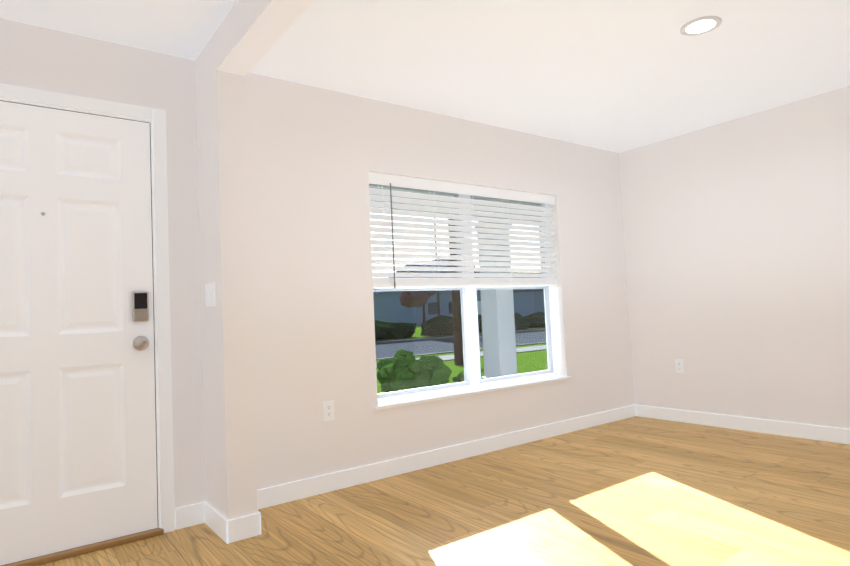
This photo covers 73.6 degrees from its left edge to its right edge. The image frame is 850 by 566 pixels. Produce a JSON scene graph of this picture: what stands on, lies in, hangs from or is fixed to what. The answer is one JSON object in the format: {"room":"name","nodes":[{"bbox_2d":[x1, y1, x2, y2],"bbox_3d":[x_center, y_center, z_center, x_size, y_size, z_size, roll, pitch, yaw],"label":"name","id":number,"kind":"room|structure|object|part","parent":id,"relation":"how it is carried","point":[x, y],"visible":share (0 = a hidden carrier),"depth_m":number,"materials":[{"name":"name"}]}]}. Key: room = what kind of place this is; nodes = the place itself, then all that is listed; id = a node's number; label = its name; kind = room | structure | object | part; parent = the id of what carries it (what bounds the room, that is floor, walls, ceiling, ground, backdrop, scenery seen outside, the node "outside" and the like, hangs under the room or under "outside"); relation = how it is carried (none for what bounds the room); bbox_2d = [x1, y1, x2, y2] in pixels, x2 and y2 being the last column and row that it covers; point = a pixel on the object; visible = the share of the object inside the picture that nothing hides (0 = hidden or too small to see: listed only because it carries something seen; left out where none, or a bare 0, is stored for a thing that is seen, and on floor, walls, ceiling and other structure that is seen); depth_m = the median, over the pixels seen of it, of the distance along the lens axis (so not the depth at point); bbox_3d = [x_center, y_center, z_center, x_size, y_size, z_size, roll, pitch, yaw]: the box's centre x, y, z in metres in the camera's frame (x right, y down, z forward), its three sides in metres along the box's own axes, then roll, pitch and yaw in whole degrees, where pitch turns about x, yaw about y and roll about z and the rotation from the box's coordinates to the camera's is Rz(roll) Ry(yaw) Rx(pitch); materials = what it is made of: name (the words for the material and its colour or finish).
{"room":"empty living room","nodes":[
{"label":"empty living room","id":0,"kind":"room"},
{"bbox_2d":[195,33,257,519],"bbox_3d":[-1.020,0.004,2.895,0.140,2.440,0.365,0,-4,-36],"label":"wall","id":1,"kind":"structure","parent":0,"point":[229,421],"depth_m":2.77,"materials":[{"name":"white paint"}]},
{"bbox_2d":[205,282,215,306],"bbox_3d":[-1.077,0.059,2.845,0.010,0.116,0.164,0,-4,-36],"label":"switch plate","id":2,"kind":"object","parent":1,"relation":"attached to","point":[210,291],"visible":1,"depth_m":2.83,"materials":[{"name":"white plastic"}]},
{"bbox_2d":[199,502,234,543],"bbox_3d":[-1.026,1.169,2.782,0.013,0.105,0.378,0,-4,-36],"label":"baseboard","id":3,"kind":"structure","parent":1,"relation":"attached to","point":[224,529],"depth_m":2.74,"materials":[{"name":"white wood"}]},
{"bbox_2d":[235,500,262,536],"bbox_3d":[-0.897,1.167,2.865,0.013,0.105,0.358,0,-4,-36],"label":"baseboard","id":4,"kind":"structure","parent":1,"relation":"attached to","point":[251,524],"depth_m":2.70,"materials":[{"name":"white wood"}]},
{"bbox_2d":[215,0,315,75],"bbox_3d":[-0.119,-1.230,1.666,0.140,0.190,2.847,0,-4,-36],"label":"header beam","id":5,"kind":"structure","parent":0,"point":[249,34],"depth_m":2.48,"materials":[{"name":"white paint"}]},
{"bbox_2d":[0,18,634,521],"bbox_3d":[-0.356,0.019,3.737,5.790,2.440,0.200,0,-4,-36],"label":"wall","id":6,"kind":"structure","parent":0,"point":[316,156],"depth_m":3.45,"materials":[{"name":"white paint"}]},
{"bbox_2d":[0,101,157,565],"bbox_3d":[-1.730,0.196,2.581,0.915,2.032,0.126,0,-4,-36],"label":"door","id":7,"kind":"structure","parent":6,"relation":"in","point":[78,468],"depth_m":2.66,"materials":[{"name":"white wood"}]},
{"bbox_2d":[132,291,148,321],"bbox_3d":[-1.410,0.116,2.816,0.076,0.152,0.022,0,-4,-36],"label":"keypad","id":8,"kind":"object","parent":7,"relation":"attached to","point":[136,313],"visible":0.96,"depth_m":2.80,"materials":[{"name":"grey metal"}]},
{"bbox_2d":[134,293,146,308],"bbox_3d":[-1.405,0.088,2.808,0.058,0.078,0.003,0,-4,-36],"label":"screen","id":9,"kind":"object","parent":8,"relation":"attached to","point":[140,300],"visible":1,"depth_m":2.81,"materials":[{"name":"black glass"}]},
{"bbox_3d":[-1.389,0.296,2.788,0.074,0.074,0.067,0,-4,-36],"label":"knob","id":10,"kind":"part","parent":7,"relation":"part of","materials":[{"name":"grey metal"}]},
{"bbox_2d":[1,528,163,565],"bbox_3d":[-1.734,1.231,2.595,0.959,0.026,0.230,0,-4,-36],"label":"door sill","id":11,"kind":"structure","parent":6,"relation":"attached to","point":[59,555],"depth_m":2.60,"materials":[{"name":"brown wood"}]},
{"bbox_2d":[0,83,174,532],"bbox_3d":[-1.786,0.180,2.656,1.063,2.134,0.217,0,-4,-36],"label":"door frame","id":12,"kind":"structure","parent":6,"relation":"attached to","point":[155,118],"depth_m":2.85,"materials":[{"name":"white wood"}]},
{"bbox_3d":[-1.748,0.195,2.604,0.922,2.034,0.043,0,-4,-36],"label":"door jamb weatherstrip","id":13,"kind":"part","parent":12,"relation":"part of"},
{"bbox_2d":[323,400,334,420],"bbox_3d":[-0.573,0.762,3.383,0.072,0.116,0.008,0,-4,-36],"label":"electrical outlet","id":14,"kind":"object","parent":6,"relation":"attached to","point":[328,410],"visible":1,"depth_m":3.38,"materials":[{"name":"white plastic"}]},
{"bbox_2d":[257,404,634,507],"bbox_3d":[0.456,1.172,4.103,3.660,0.105,0.017,0,-4,-36],"label":"baseboard","id":15,"kind":"structure","parent":6,"relation":"attached to","point":[300,489],"depth_m":3.75,"materials":[{"name":"white wood"}]},
{"bbox_2d":[369,186,537,224],"bbox_3d":[-1.201,-1.016,4.779,8.200,0.310,2.330,0,-4,-36],"label":"porch roof","id":16,"kind":"structure","parent":6,"relation":"attached to","point":[450,202],"depth_m":6.67,"materials":[{"name":"grey paint"}]},
{"bbox_2d":[369,184,556,402],"bbox_3d":[0.320,0.032,4.282,1.825,1.510,0.075,0,-4,-36],"label":"window","id":17,"kind":"structure","parent":6,"relation":"in","point":[472,338],"depth_m":4.24,"materials":[{"name":"white plastic"}]},
{"bbox_3d":[0.318,0.032,4.284,1.765,1.450,0.054,0,-4,-36],"label":"window sash","id":18,"kind":"part","parent":17,"relation":"part of","materials":[{"name":"white plastic"}]},
{"bbox_2d":[368,172,557,287],"bbox_3d":[0.361,-0.345,4.224,1.809,0.760,0.079,0,-4,-36],"label":"window blinds","id":19,"kind":"object","parent":17,"relation":"attached to","point":[412,183],"visible":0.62,"depth_m":4.13,"materials":[{"name":"white plastic"}]},
{"bbox_2d":[374,376,570,410],"bbox_3d":[0.411,0.789,4.165,1.885,0.023,0.127,0,-4,-36],"label":"window sill","id":20,"kind":"structure","parent":6,"relation":"attached to","point":[423,399],"depth_m":4.03,"materials":[{"name":"white wood"}]},
{"bbox_2d":[0,0,849,152],"bbox_3d":[1.546,-1.478,1.153,5.790,0.100,6.810,0,-4,-36],"label":"ceiling","id":21,"kind":"structure","parent":0,"point":[617,76],"depth_m":3.16,"materials":[{"name":"white paint"}]},
{"bbox_2d":[680,16,721,35],"bbox_3d":[1.421,-1.323,2.929,0.196,0.010,0.196,0,-4,-36],"label":"recessed light","id":22,"kind":"object","parent":21,"relation":"in","point":[700,25],"visible":1,"depth_m":2.92,"materials":[{"name":"white plastic"}]},
{"bbox_2d":[37,416,849,565],"bbox_3d":[1.661,1.056,1.019,5.790,0.100,6.810,0,-4,-36],"label":"floor","id":23,"kind":"structure","parent":0,"point":[637,491],"depth_m":2.84,"materials":[{"name":"brown wood"}]},
{"bbox_2d":[619,86,849,428],"bbox_3d":[2.944,-0.118,3.975,0.200,2.440,3.352,0,-4,-36],"label":"wall","id":24,"kind":"structure","parent":0,"point":[737,243],"depth_m":4.41,"materials":[{"name":"white paint"}]},
{"bbox_2d":[675,359,683,372],"bbox_3d":[2.173,0.711,4.849,0.008,0.116,0.072,0,-4,-36],"label":"electrical outlet","id":25,"kind":"object","parent":24,"relation":"attached to","point":[679,364],"visible":1,"depth_m":4.85,"materials":[{"name":"white plastic"}]},
{"bbox_2d":[635,405,849,444],"bbox_3d":[2.864,1.052,3.915,0.013,0.105,3.150,0,-4,-36],"label":"baseboard","id":26,"kind":"structure","parent":24,"relation":"attached to","point":[798,430],"depth_m":4.38,"materials":[{"name":"white wood"}]},
{"label":"outside","id":27,"kind":"structure","parent":0,"visible":0},
{"bbox_2d":[375,329,546,368],"bbox_3d":[10.255,2.246,27.320,130.000,0.230,10.300,0,-4,-36],"label":"sidewalk","id":28,"kind":"structure","parent":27,"point":[451,357],"depth_m":17.00,"materials":[{"name":"concrete"}]},
{"bbox_3d":[-1.072,1.512,4.625,7.800,0.320,2.280,0,-4,-36],"label":"porch","id":29,"kind":"object","parent":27,"visible":0},
{"bbox_2d":[475,221,516,378],"bbox_3d":[0.936,0.297,7.348,0.360,2.210,0.360,0,-4,-36],"label":"porch column","id":30,"kind":"structure","parent":29,"relation":"on","point":[494,333],"depth_m":7.23,"materials":[{"name":"grey paint"}]},
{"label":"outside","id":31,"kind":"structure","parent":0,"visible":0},
{"bbox_2d":[375,331,545,358],"bbox_3d":[9.665,2.370,28.119,130.000,0.120,8.000,0,-4,-36],"label":"road","id":32,"kind":"structure","parent":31,"point":[441,343],"depth_m":21.89,"materials":[{"name":"grey asphalt"}]},
{"bbox_2d":[375,325,547,393],"bbox_3d":[-4.916,4.037,47.843,130.000,0.200,76.530,0,-4,-36],"label":"lawn","id":33,"kind":"structure","parent":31,"point":[535,366],"depth_m":13.04,"materials":[{"name":"green plant"}]},
{"bbox_2d":[377,349,451,392],"bbox_3d":[-0.146,1.275,7.498,1.031,0.796,0.968,0,-4,-36],"label":"bush","id":34,"kind":"object","parent":33,"relation":"on","point":[441,370],"depth_m":7.21,"materials":[{"name":"green plant"}]},
{"bbox_2d":[400,271,438,321],"bbox_3d":[-0.222,1.081,32.154,2.523,3.613,2.250,0,-4,-36],"label":"tree","id":35,"kind":"object","parent":33,"relation":"on","point":[417,302],"depth_m":31.65,"materials":[{"name":"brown plant"}]},
{"bbox_2d":[373,259,480,324],"bbox_3d":[0.873,0.953,62.693,11.900,7.000,9.900,0,-4,-36],"label":"house","id":36,"kind":"structure","parent":33,"relation":"on","point":[404,313],"depth_m":58.30,"materials":[{"name":"blue paint"}]},
{"bbox_2d":[433,218,439,315],"bbox_3d":[0.856,-1.238,41.678,2.000,9.150,0.180,0,-4,-36],"label":"pole","id":37,"kind":"object","parent":33,"relation":"on","point":[438,304],"depth_m":41.50,"materials":[{"name":"grey metal"}]},
{"bbox_2d":[448,219,463,364],"bbox_3d":[0.787,-3.735,12.901,4.860,11.095,4.981,0,-4,-36],"label":"trunk","id":38,"kind":"object","parent":33,"relation":"on","point":[458,317],"depth_m":12.51,"materials":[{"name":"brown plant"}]},
{"bbox_2d":[452,371,464,382],"bbox_3d":[0.482,1.382,7.575,0.323,0.406,0.252,0,-4,-36],"label":"bush","id":39,"kind":"object","parent":33,"relation":"on","point":[460,375],"depth_m":7.53,"materials":[{"name":"green plant"}]},
{"bbox_2d":[374,312,545,339],"bbox_3d":[20.832,2.318,44.765,82.334,1.515,3.435,0,-4,-36],"label":"hedge","id":40,"kind":"object","parent":33,"relation":"on","point":[391,327],"depth_m":29.11,"materials":[{"name":"green plant"}]},
{"bbox_2d":[512,272,544,317],"bbox_3d":[15.388,1.544,75.865,12.900,5.900,9.900,0,-4,-36],"label":"house","id":41,"kind":"structure","parent":33,"relation":"on","point":[521,310],"depth_m":69.60,"materials":[{"name":"blue paint"}]}
]}

